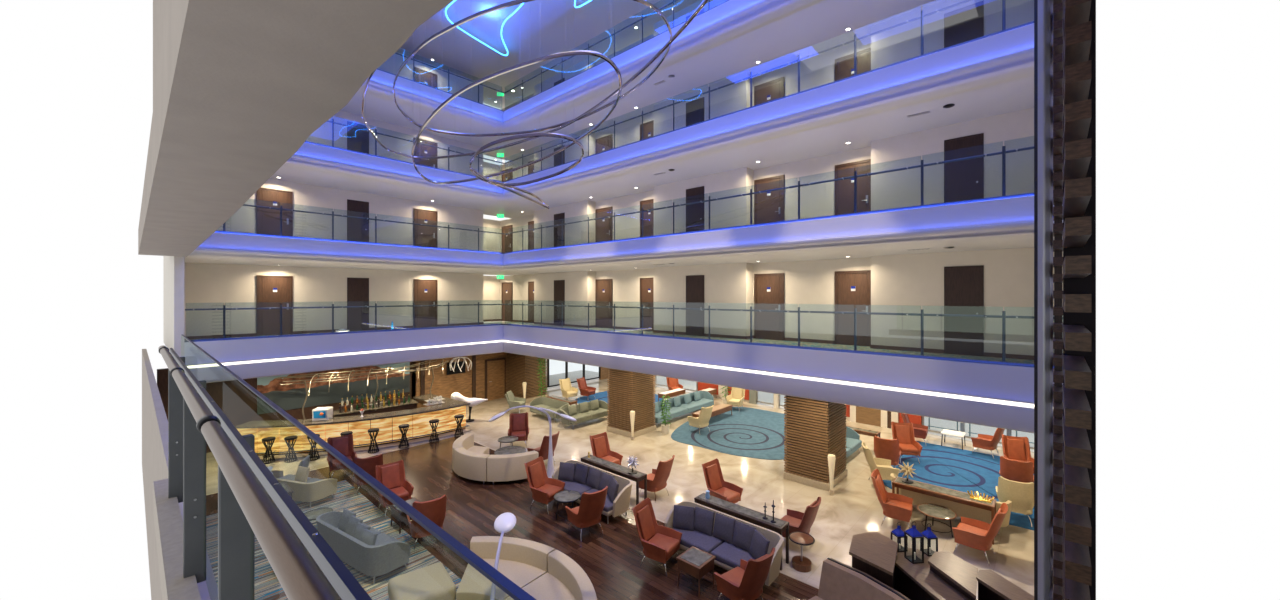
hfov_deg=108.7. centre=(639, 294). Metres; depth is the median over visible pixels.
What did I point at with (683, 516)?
cushion
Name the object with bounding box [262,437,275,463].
bar stool
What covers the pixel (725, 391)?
potted plant
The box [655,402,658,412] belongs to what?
cushion
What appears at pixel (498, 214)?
exit sign
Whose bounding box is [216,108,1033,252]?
wall
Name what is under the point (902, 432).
cushion
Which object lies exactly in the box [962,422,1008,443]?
window
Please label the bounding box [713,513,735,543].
cushion
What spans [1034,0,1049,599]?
steel post
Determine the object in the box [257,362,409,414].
bar shelf
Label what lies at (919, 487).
console table
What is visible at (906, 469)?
starburst ornament
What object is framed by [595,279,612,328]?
door
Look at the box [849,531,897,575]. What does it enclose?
countertop
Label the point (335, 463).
seat cushion
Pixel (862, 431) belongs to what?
console table
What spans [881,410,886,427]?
wall
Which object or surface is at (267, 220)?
door
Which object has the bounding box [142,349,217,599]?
wall
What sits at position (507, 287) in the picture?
door
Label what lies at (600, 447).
cushion
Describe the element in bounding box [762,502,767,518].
candlestick
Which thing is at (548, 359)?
window
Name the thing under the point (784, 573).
trim
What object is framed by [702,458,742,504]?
armchair
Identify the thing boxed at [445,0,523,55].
light
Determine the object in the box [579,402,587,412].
cushion
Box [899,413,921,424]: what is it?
wall
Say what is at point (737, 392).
cushion
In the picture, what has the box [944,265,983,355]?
door
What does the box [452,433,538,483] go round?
curved sofa
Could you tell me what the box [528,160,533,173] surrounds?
door
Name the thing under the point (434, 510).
armchair
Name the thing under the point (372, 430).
bar stool
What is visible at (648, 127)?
door
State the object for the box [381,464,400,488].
cushion
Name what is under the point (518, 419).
cushion
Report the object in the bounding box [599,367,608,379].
wall
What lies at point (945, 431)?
square table
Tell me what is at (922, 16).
glass railing
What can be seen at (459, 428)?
bar stool
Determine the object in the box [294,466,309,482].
cushion
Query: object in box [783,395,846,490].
column
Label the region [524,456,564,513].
armchair
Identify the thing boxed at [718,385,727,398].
wall
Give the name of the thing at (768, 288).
door
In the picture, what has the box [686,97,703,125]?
door
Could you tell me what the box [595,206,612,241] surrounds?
door
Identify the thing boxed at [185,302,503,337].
glass railing
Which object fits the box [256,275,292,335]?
door
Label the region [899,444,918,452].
seat cushion
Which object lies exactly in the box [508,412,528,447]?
armchair
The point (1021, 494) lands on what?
armchair
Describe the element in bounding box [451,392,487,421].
bird sculpture
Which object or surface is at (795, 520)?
seat cushion
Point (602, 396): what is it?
rug
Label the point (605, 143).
door
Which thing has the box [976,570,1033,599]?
countertop
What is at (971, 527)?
seat cushion
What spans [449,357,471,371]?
pendant
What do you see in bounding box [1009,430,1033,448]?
window
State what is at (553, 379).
window
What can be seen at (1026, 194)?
trim
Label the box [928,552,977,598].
countertop
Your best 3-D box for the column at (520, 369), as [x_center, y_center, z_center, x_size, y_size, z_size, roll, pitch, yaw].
[-6.175,4.050,24.937,1.900,3.100,1.450,0,0,42]
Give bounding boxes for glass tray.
[423,400,444,405]
[425,396,443,401]
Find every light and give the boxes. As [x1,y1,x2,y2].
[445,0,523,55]
[574,0,591,7]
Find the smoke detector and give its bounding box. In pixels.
[943,104,954,107]
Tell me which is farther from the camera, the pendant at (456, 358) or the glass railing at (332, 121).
the pendant at (456, 358)
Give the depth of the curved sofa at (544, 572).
8.45 m
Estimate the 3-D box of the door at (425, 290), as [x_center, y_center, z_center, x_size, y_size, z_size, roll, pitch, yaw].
[-9.527,0.373,20.433,0.106,2.130,1.030,0,0,42]
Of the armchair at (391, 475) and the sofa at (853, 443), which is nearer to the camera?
the armchair at (391, 475)
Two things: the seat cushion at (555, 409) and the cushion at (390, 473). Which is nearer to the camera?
the cushion at (390, 473)
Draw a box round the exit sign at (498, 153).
[497,152,503,156]
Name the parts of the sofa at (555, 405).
seat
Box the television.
[447,361,465,374]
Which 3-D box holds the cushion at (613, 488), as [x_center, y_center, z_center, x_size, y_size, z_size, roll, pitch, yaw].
[-0.679,4.925,11.605,0.236,0.458,0.460,0,0,-18]
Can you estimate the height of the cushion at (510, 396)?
0.467 m
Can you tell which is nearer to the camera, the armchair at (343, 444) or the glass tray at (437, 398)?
the armchair at (343, 444)
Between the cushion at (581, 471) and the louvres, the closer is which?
the louvres
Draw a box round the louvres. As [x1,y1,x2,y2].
[1063,0,1095,599]
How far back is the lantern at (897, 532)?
8.35 m
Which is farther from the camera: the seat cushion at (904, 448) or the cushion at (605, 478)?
the seat cushion at (904, 448)
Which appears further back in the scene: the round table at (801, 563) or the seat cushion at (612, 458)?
the seat cushion at (612, 458)
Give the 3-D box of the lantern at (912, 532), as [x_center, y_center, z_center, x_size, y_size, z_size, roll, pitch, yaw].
[4.805,4.311,8.049,0.212,0.675,0.212,0,0,-8]
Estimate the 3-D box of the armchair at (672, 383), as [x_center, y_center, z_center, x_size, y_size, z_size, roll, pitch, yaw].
[1.892,5.011,25.545,0.773,1.173,0.882,0,0,-18]
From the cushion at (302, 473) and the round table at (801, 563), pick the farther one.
the cushion at (302, 473)
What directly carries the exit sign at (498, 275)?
hanging from the floor at (1008, 223)
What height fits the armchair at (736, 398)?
1.142 m
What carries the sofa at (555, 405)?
on the floor at (854, 508)
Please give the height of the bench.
0.958 m
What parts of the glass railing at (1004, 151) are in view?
post, post, post, post, post, post, post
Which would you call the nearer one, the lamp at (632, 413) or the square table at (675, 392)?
the lamp at (632, 413)
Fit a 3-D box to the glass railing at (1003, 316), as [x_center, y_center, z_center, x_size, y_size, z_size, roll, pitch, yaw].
[0.768,0.770,14.102,18.190,1.100,0.120,0,0,42]
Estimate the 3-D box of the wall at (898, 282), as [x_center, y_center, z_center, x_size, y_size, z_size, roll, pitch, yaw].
[-3.461,0.200,13.679,23.950,2.500,13.700,0,0,42]
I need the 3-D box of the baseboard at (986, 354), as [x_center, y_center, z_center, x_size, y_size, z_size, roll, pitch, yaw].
[-3.488,1.389,13.126,23.250,0.098,12.840,0,0,42]
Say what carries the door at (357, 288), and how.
in the wall at (898, 282)
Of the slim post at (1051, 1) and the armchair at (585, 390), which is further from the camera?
the armchair at (585, 390)
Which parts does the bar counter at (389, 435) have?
onyx panel, onyx panel, onyx panel, onyx panel, onyx panel, onyx panel, foot rail, onyx panel, onyx panel, onyx panel, onyx panel, onyx panel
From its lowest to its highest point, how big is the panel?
3.100 m
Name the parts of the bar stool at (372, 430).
seat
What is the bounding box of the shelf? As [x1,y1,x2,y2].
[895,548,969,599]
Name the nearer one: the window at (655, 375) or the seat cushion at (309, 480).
the seat cushion at (309, 480)
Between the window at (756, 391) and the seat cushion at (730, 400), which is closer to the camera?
the seat cushion at (730, 400)
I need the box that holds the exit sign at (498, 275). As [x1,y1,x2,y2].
[497,274,503,278]
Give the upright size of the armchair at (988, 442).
1.173 m
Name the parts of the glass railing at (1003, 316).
post, post, post, post, handrail, post, post, post, post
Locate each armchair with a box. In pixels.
[326,434,356,478]
[354,454,383,494]
[375,460,413,517]
[407,494,446,551]
[505,390,525,412]
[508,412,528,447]
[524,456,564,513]
[527,431,559,463]
[559,378,578,399]
[565,486,607,540]
[577,377,595,400]
[590,432,622,464]
[632,497,681,576]
[639,455,674,502]
[666,377,682,394]
[687,405,713,433]
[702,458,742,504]
[714,548,774,599]
[726,387,744,408]
[781,497,820,550]
[862,442,899,480]
[871,469,912,528]
[873,436,900,467]
[891,422,922,463]
[901,413,927,445]
[952,503,1007,565]
[971,428,1004,457]
[996,476,1033,526]
[999,456,1033,482]
[1001,435,1033,473]
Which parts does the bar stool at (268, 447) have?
seat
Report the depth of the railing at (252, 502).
1.16 m
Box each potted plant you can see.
[536,358,546,396]
[660,395,671,432]
[719,385,730,403]
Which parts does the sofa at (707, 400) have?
seat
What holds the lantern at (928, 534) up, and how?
on the reception desk at (942, 575)
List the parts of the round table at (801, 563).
stem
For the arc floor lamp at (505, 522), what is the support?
on the striped rug at (267, 585)
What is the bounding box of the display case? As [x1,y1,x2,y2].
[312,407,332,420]
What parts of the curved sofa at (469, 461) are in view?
seat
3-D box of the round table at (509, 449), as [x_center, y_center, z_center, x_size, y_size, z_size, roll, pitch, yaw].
[-4.304,5.387,15.246,1.034,0.425,1.034,0,0,42]
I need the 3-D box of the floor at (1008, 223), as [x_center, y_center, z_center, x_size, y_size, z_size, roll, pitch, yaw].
[-2.698,-1.420,13.107,22.050,0.740,13.870,0,0,42]
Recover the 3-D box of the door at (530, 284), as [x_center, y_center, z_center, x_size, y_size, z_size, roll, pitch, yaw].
[-5.426,0.373,23.445,1.030,2.130,0.106,0,0,42]
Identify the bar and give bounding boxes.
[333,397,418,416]
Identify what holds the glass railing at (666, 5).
on the floor at (727, 40)
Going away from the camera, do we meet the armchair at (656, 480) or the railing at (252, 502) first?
the railing at (252, 502)
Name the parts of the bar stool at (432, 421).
seat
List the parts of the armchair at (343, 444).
seat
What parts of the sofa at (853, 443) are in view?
seat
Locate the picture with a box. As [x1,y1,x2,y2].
[313,411,325,417]
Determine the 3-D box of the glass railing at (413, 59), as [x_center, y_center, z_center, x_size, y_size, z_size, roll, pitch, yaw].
[-9.289,-8.530,16.471,0.120,1.100,10.010,0,0,42]
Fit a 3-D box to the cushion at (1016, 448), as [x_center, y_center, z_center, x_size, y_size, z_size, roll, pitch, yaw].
[11.742,4.827,14.328,0.433,0.595,0.214,0,0,22]
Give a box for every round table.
[304,507,332,530]
[494,446,525,454]
[497,436,517,447]
[554,490,580,518]
[789,532,814,572]
[917,503,956,537]
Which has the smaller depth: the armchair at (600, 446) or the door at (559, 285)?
the armchair at (600, 446)
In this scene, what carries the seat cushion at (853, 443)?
on the sofa at (853, 443)
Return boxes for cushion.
[280,474,311,480]
[280,482,292,497]
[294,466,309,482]
[299,455,309,467]
[307,478,322,482]
[331,456,352,467]
[332,437,348,457]
[337,523,381,533]
[338,509,355,531]
[345,516,362,536]
[353,522,370,539]
[360,529,377,544]
[375,533,409,551]
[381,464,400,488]
[384,486,408,502]
[506,390,513,400]
[511,431,525,437]
[513,414,524,430]
[529,462,544,487]
[530,404,552,411]
[537,484,561,498]
[542,407,557,415]
[558,462,575,480]
[560,480,593,493]
[561,380,569,390]
[567,391,576,395]
[567,404,576,415]
[570,412,590,421]
[574,463,589,484]
[578,378,585,388]
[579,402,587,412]
[579,488,612,511]
[584,408,608,416]
[586,467,602,489]
[590,399,598,409]
[593,436,607,457]
[598,472,614,491]
[601,455,619,463]
[607,477,618,502]
[637,505,654,540]
[647,473,654,479]
[648,533,678,556]
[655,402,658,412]
[655,407,687,419]
[668,377,676,386]
[673,397,680,406]
[673,505,694,530]
[673,528,724,553]
[678,398,713,410]
[683,394,690,403]
[693,391,700,400]
[694,507,714,534]
[706,464,721,490]
[711,541,755,567]
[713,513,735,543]
[716,487,739,501]
[722,567,744,584]
[728,398,739,403]
[732,521,755,551]
[733,387,742,398]
[749,529,769,558]
[781,515,800,525]
[845,437,861,450]
[876,474,886,501]
[886,499,912,516]
[895,425,910,443]
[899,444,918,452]
[956,523,986,534]
[1007,439,1025,460]
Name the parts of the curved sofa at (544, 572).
seat, seat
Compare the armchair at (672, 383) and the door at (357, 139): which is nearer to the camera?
the door at (357, 139)
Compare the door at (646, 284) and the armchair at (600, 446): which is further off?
the door at (646, 284)
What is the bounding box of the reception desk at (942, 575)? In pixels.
[849,531,1033,599]
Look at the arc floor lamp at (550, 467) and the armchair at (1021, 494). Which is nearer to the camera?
the armchair at (1021, 494)
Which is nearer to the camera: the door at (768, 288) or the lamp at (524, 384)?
the door at (768, 288)
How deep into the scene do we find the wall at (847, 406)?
20.49 m
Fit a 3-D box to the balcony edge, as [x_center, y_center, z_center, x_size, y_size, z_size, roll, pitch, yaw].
[-2.946,1.905,17.838,28.750,1.190,20.570,0,0,42]
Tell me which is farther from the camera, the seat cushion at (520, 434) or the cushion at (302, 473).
the seat cushion at (520, 434)
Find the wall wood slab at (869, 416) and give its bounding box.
[856,406,880,426]
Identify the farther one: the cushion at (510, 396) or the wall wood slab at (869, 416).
the cushion at (510, 396)
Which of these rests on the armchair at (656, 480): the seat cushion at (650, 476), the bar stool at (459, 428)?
the seat cushion at (650, 476)
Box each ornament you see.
[626,456,638,473]
[898,462,915,483]
[967,491,993,502]
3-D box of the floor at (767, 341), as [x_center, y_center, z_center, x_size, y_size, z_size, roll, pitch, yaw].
[-2.694,1.444,13.036,21.950,0.012,13.770,0,0,42]
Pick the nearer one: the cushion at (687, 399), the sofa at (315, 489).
the sofa at (315, 489)
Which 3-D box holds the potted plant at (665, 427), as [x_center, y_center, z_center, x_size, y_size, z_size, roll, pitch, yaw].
[1.058,4.843,18.729,0.543,1.513,0.528,0,0,-16]
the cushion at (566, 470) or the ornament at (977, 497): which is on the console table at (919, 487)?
the ornament at (977, 497)
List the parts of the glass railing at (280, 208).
post, post, handrail, post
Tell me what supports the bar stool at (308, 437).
on the floor at (854, 508)
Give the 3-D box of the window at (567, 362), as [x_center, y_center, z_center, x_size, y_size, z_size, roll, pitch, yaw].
[-4.059,4.030,28.818,0.080,2.900,1.400,0,0,42]
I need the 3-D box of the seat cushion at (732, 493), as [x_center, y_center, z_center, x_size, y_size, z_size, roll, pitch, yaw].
[2.215,5.167,11.858,0.536,0.134,0.556,0,0,-43]
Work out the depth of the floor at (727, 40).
15.16 m
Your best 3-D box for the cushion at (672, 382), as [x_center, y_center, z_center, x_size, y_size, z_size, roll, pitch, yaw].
[1.823,4.827,25.759,0.433,0.595,0.214,0,0,-18]
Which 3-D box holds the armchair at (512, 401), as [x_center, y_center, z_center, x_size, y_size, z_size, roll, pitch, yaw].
[-5.949,5.096,21.867,0.807,1.003,0.782,0,0,12]
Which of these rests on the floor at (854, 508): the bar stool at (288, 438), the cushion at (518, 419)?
the bar stool at (288, 438)
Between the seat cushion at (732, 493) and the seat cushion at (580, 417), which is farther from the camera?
the seat cushion at (580, 417)
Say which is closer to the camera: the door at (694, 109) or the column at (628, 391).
the door at (694, 109)
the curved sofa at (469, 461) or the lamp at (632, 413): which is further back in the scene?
the lamp at (632, 413)
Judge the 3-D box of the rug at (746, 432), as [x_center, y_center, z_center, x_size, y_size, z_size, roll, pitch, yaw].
[4.620,5.594,19.146,5.663,0.012,6.699,0,0,42]
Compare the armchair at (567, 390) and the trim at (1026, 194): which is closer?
the trim at (1026, 194)
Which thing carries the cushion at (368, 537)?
on the sofa at (388, 553)
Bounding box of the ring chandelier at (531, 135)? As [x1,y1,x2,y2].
[361,0,707,208]
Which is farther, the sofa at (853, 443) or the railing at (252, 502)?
the sofa at (853, 443)
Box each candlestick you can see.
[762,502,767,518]
[770,500,775,522]
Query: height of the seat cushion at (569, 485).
0.150 m
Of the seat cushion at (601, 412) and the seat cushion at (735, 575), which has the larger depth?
the seat cushion at (601, 412)
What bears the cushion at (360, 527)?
on the sofa at (388, 553)
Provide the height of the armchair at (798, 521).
1.121 m
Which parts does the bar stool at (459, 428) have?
seat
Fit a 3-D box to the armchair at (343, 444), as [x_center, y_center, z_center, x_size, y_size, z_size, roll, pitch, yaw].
[-9.338,5.037,14.350,0.773,1.121,0.867,0,0,-38]
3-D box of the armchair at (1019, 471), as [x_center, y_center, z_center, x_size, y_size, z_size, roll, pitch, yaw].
[10.416,5.011,12.689,0.773,1.173,0.882,0,0,42]
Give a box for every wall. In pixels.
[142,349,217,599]
[153,0,165,105]
[157,352,506,452]
[163,256,183,356]
[184,248,1062,355]
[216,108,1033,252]
[306,0,1033,180]
[377,0,726,159]
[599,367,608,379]
[698,382,748,399]
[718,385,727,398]
[774,394,779,408]
[845,404,849,416]
[850,405,855,421]
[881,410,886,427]
[887,411,890,427]
[891,412,898,428]
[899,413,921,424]
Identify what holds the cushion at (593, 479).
on the sofa at (620, 505)
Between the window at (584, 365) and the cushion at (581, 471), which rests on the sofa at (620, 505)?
the cushion at (581, 471)
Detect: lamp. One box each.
[489,406,576,477]
[490,512,515,599]
[522,382,526,403]
[630,411,634,439]
[828,454,835,495]
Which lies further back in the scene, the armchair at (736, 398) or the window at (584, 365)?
the window at (584, 365)
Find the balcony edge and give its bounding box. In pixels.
[165,321,1062,432]
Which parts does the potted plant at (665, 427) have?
pot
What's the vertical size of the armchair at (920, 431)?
1.121 m
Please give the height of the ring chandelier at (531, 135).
7.885 m
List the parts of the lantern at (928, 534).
frame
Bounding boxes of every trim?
[184,324,1062,368]
[206,435,818,588]
[215,193,1033,253]
[305,21,1033,182]
[377,0,728,110]
[420,360,424,394]
[472,355,475,397]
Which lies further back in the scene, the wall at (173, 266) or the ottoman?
the wall at (173, 266)
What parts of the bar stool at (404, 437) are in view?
seat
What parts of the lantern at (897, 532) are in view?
frame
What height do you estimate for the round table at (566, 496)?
0.553 m
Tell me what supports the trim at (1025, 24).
attached to the wall at (903, 42)
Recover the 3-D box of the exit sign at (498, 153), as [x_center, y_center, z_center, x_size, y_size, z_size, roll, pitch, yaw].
[-7.101,-7.135,23.346,0.340,0.230,0.035,0,0,-3]
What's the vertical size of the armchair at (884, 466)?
1.142 m
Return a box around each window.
[546,359,547,387]
[546,370,1033,451]
[548,359,566,386]
[567,362,583,382]
[584,365,599,379]
[655,375,667,386]
[683,382,697,391]
[756,391,773,404]
[779,394,785,406]
[922,416,961,432]
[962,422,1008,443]
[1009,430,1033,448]
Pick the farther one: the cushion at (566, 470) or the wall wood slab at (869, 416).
the wall wood slab at (869, 416)
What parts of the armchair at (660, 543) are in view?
seat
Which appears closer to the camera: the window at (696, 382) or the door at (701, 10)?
the door at (701, 10)
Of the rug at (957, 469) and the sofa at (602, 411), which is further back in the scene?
the sofa at (602, 411)
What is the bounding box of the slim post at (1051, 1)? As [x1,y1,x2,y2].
[1050,0,1052,599]
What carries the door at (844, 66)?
in the wall at (903, 42)
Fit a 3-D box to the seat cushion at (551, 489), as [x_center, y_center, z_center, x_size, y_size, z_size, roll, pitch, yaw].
[-2.423,5.167,12.089,0.556,0.134,0.536,0,0,30]
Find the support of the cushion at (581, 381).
on the armchair at (585, 390)
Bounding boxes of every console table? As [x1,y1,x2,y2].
[547,395,576,404]
[581,455,646,504]
[694,493,788,570]
[847,426,880,437]
[892,476,995,544]
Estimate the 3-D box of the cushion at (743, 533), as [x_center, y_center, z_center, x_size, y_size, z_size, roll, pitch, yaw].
[2.122,4.925,9.366,0.460,0.458,0.236,0,0,44]
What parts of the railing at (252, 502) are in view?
handrail, post, handrail, post, post, handrail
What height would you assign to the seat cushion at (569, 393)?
0.134 m
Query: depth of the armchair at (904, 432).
15.80 m
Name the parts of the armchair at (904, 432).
seat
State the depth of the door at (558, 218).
21.34 m
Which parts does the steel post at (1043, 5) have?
gasket strip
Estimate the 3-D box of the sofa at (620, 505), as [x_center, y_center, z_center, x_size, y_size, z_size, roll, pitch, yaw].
[-1.314,5.181,12.215,2.562,0.842,0.886,0,0,42]
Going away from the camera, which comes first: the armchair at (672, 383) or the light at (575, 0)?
the light at (575, 0)
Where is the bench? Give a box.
[809,558,909,599]
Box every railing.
[158,335,535,599]
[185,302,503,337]
[223,204,503,250]
[326,119,503,171]
[395,53,503,101]
[504,0,709,101]
[504,0,1005,175]
[504,146,1033,250]
[504,302,1062,361]
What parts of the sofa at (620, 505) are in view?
seat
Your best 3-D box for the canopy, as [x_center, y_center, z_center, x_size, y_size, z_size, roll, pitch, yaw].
[-10.793,3.699,18.733,2.561,1.584,6.201,0,0,42]
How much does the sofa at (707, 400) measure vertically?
0.802 m
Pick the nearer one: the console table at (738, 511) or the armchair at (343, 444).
the console table at (738, 511)
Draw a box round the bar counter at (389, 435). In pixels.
[235,394,469,459]
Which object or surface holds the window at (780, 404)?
in the wall at (776, 396)
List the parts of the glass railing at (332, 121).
post, post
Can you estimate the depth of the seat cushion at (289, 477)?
12.96 m
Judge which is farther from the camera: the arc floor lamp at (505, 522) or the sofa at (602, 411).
the sofa at (602, 411)
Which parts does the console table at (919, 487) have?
leg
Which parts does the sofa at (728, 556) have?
seat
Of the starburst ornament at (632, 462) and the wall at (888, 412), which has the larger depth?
the wall at (888, 412)
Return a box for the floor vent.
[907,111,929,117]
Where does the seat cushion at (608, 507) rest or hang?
on the sofa at (620, 505)
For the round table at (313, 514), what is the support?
on the striped rug at (267, 585)
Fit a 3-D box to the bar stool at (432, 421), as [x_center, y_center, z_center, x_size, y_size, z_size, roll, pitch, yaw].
[-7.871,5.191,17.554,0.370,0.811,0.370,0,0,0]
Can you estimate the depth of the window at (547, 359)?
27.19 m
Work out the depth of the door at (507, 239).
25.10 m
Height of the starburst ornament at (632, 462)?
0.459 m
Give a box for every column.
[505,353,547,402]
[607,368,655,437]
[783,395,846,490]
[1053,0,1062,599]
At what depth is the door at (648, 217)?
18.31 m
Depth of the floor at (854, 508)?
12.27 m
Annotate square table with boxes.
[389,498,420,533]
[658,388,685,401]
[676,546,715,597]
[692,403,732,417]
[699,388,716,397]
[941,429,965,449]
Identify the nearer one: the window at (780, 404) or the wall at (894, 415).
the wall at (894, 415)
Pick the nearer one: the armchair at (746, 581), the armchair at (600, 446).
the armchair at (746, 581)
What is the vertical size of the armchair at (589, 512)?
1.173 m
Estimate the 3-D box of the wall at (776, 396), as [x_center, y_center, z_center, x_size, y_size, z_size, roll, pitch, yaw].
[6.806,4.050,22.803,0.200,3.100,0.300,0,0,42]
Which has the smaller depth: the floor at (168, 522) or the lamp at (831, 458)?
the floor at (168, 522)
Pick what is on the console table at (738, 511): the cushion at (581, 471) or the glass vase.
the glass vase
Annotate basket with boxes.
[336,329,349,331]
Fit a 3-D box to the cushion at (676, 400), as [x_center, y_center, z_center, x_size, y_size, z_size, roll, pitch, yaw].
[1.718,4.945,21.262,0.221,0.422,0.420,0,0,42]
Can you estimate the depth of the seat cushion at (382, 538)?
9.68 m
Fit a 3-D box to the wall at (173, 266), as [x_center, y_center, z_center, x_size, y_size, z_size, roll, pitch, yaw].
[-14.855,-4.400,14.587,6.000,12.200,0.200,0,0,42]
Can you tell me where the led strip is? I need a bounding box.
[187,340,1033,406]
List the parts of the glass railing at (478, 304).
post, post, post, handrail, post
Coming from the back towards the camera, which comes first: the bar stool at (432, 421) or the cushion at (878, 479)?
the bar stool at (432, 421)
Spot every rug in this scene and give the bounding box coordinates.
[206,480,460,599]
[575,391,662,403]
[671,407,785,459]
[883,441,1033,529]
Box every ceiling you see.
[138,0,452,256]
[269,23,1033,217]
[397,0,698,108]
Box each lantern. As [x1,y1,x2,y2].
[891,522,907,551]
[904,522,923,563]
[920,523,937,555]
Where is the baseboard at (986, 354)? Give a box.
[184,319,1033,359]
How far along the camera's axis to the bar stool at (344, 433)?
15.92 m
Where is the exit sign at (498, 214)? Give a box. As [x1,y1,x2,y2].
[497,213,503,217]
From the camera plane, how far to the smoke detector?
10.02 m
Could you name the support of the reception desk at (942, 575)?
on the floor at (854, 508)
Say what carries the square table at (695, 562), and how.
on the floor at (854, 508)
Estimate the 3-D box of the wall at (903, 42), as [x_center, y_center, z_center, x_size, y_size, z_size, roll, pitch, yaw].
[-3.461,-6.000,13.679,23.950,2.500,13.700,0,0,42]
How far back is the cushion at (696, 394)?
22.34 m
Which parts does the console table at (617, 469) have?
leg, leg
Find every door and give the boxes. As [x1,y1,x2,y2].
[256,187,292,235]
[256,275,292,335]
[347,121,368,153]
[347,199,368,241]
[347,278,368,330]
[414,66,436,87]
[414,137,436,167]
[414,208,436,246]
[414,279,436,327]
[485,357,506,400]
[502,168,512,181]
[502,225,512,252]
[502,282,512,321]
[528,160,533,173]
[528,221,533,249]
[528,281,533,322]
[554,78,564,85]
[554,145,564,165]
[554,213,564,246]
[554,280,564,325]
[595,134,612,153]
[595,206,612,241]
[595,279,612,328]
[640,120,653,139]
[640,199,653,236]
[640,277,653,330]
[686,8,703,20]
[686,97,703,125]
[686,186,703,231]
[686,275,703,335]
[754,77,783,105]
[754,175,783,223]
[754,273,783,340]
[835,48,870,80]
[835,159,870,214]
[835,270,870,345]
[944,0,983,47]
[944,133,983,202]
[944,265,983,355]
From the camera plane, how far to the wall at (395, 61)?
20.29 m
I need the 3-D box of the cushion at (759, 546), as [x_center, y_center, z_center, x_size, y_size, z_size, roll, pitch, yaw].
[2.327,4.925,8.966,0.236,0.458,0.460,0,0,-18]
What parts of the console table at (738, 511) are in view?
leg, leg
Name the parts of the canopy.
stem, stem, stem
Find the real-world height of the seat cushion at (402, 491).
0.134 m
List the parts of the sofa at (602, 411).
seat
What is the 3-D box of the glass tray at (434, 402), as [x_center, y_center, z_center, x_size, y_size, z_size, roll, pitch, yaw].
[-8.499,4.423,18.956,0.350,0.126,0.750,0,0,42]
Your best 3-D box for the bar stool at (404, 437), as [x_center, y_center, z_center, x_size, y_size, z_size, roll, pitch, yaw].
[-8.687,5.191,16.896,0.370,0.811,0.370,0,0,7]
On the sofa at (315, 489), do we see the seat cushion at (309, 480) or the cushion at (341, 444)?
the seat cushion at (309, 480)
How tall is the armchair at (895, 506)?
1.173 m
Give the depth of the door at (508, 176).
25.10 m
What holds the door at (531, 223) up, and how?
in the wall at (1012, 130)
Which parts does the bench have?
seat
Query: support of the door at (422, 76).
in the wall at (395, 61)
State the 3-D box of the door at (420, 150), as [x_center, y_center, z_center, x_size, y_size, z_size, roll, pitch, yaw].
[-9.527,-5.827,20.433,0.106,2.130,1.030,0,0,42]
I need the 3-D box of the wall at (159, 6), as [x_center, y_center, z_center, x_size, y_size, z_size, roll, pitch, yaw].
[-5.503,-5.800,5.695,24.000,9.100,0.200,0,0,42]
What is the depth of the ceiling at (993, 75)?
12.57 m
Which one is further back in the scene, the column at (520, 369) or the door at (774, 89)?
the column at (520, 369)
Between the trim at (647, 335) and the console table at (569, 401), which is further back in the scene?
the console table at (569, 401)
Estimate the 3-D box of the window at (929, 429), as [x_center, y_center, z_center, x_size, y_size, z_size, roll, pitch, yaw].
[12.030,4.030,18.255,1.350,2.900,0.310,0,0,42]
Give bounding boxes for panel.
[749,390,756,403]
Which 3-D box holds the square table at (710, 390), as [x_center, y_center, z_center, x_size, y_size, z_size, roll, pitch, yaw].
[3.395,5.346,24.394,0.500,0.504,1.800,0,0,42]
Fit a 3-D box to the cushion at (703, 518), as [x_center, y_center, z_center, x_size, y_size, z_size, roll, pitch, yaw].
[1.387,4.925,10.014,0.460,0.458,0.236,0,0,37]
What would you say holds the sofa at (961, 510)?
on the floor at (854, 508)
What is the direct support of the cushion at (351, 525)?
on the sofa at (388, 553)
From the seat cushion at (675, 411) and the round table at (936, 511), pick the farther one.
the seat cushion at (675, 411)
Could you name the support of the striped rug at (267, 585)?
on the floor at (854, 508)
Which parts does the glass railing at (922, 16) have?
post, post, post, post, post, post, post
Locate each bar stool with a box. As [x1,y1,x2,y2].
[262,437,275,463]
[284,435,297,462]
[307,434,319,460]
[340,431,352,435]
[368,428,378,452]
[398,424,409,448]
[429,419,438,442]
[454,414,463,436]
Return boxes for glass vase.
[705,490,709,498]
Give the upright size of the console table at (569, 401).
0.756 m
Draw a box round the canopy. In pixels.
[275,359,447,419]
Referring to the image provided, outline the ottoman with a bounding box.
[388,562,455,599]
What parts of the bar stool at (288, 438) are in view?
seat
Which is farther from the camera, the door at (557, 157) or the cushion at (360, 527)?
the door at (557, 157)
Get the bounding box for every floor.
[153,479,200,599]
[184,195,1062,275]
[190,322,1033,363]
[206,379,1033,599]
[341,0,941,160]
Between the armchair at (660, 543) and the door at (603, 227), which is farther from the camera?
the door at (603, 227)
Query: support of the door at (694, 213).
in the wall at (1012, 130)
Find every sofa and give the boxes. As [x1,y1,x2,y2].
[272,470,336,507]
[316,511,410,583]
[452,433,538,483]
[456,536,596,599]
[530,397,568,419]
[552,460,631,523]
[560,400,608,427]
[654,391,713,427]
[665,501,783,585]
[845,427,861,457]
[890,473,1011,533]
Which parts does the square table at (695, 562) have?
leg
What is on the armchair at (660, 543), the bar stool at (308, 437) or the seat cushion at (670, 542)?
the seat cushion at (670, 542)
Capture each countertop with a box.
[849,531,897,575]
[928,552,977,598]
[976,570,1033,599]
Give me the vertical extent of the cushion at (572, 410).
0.422 m
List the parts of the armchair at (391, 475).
seat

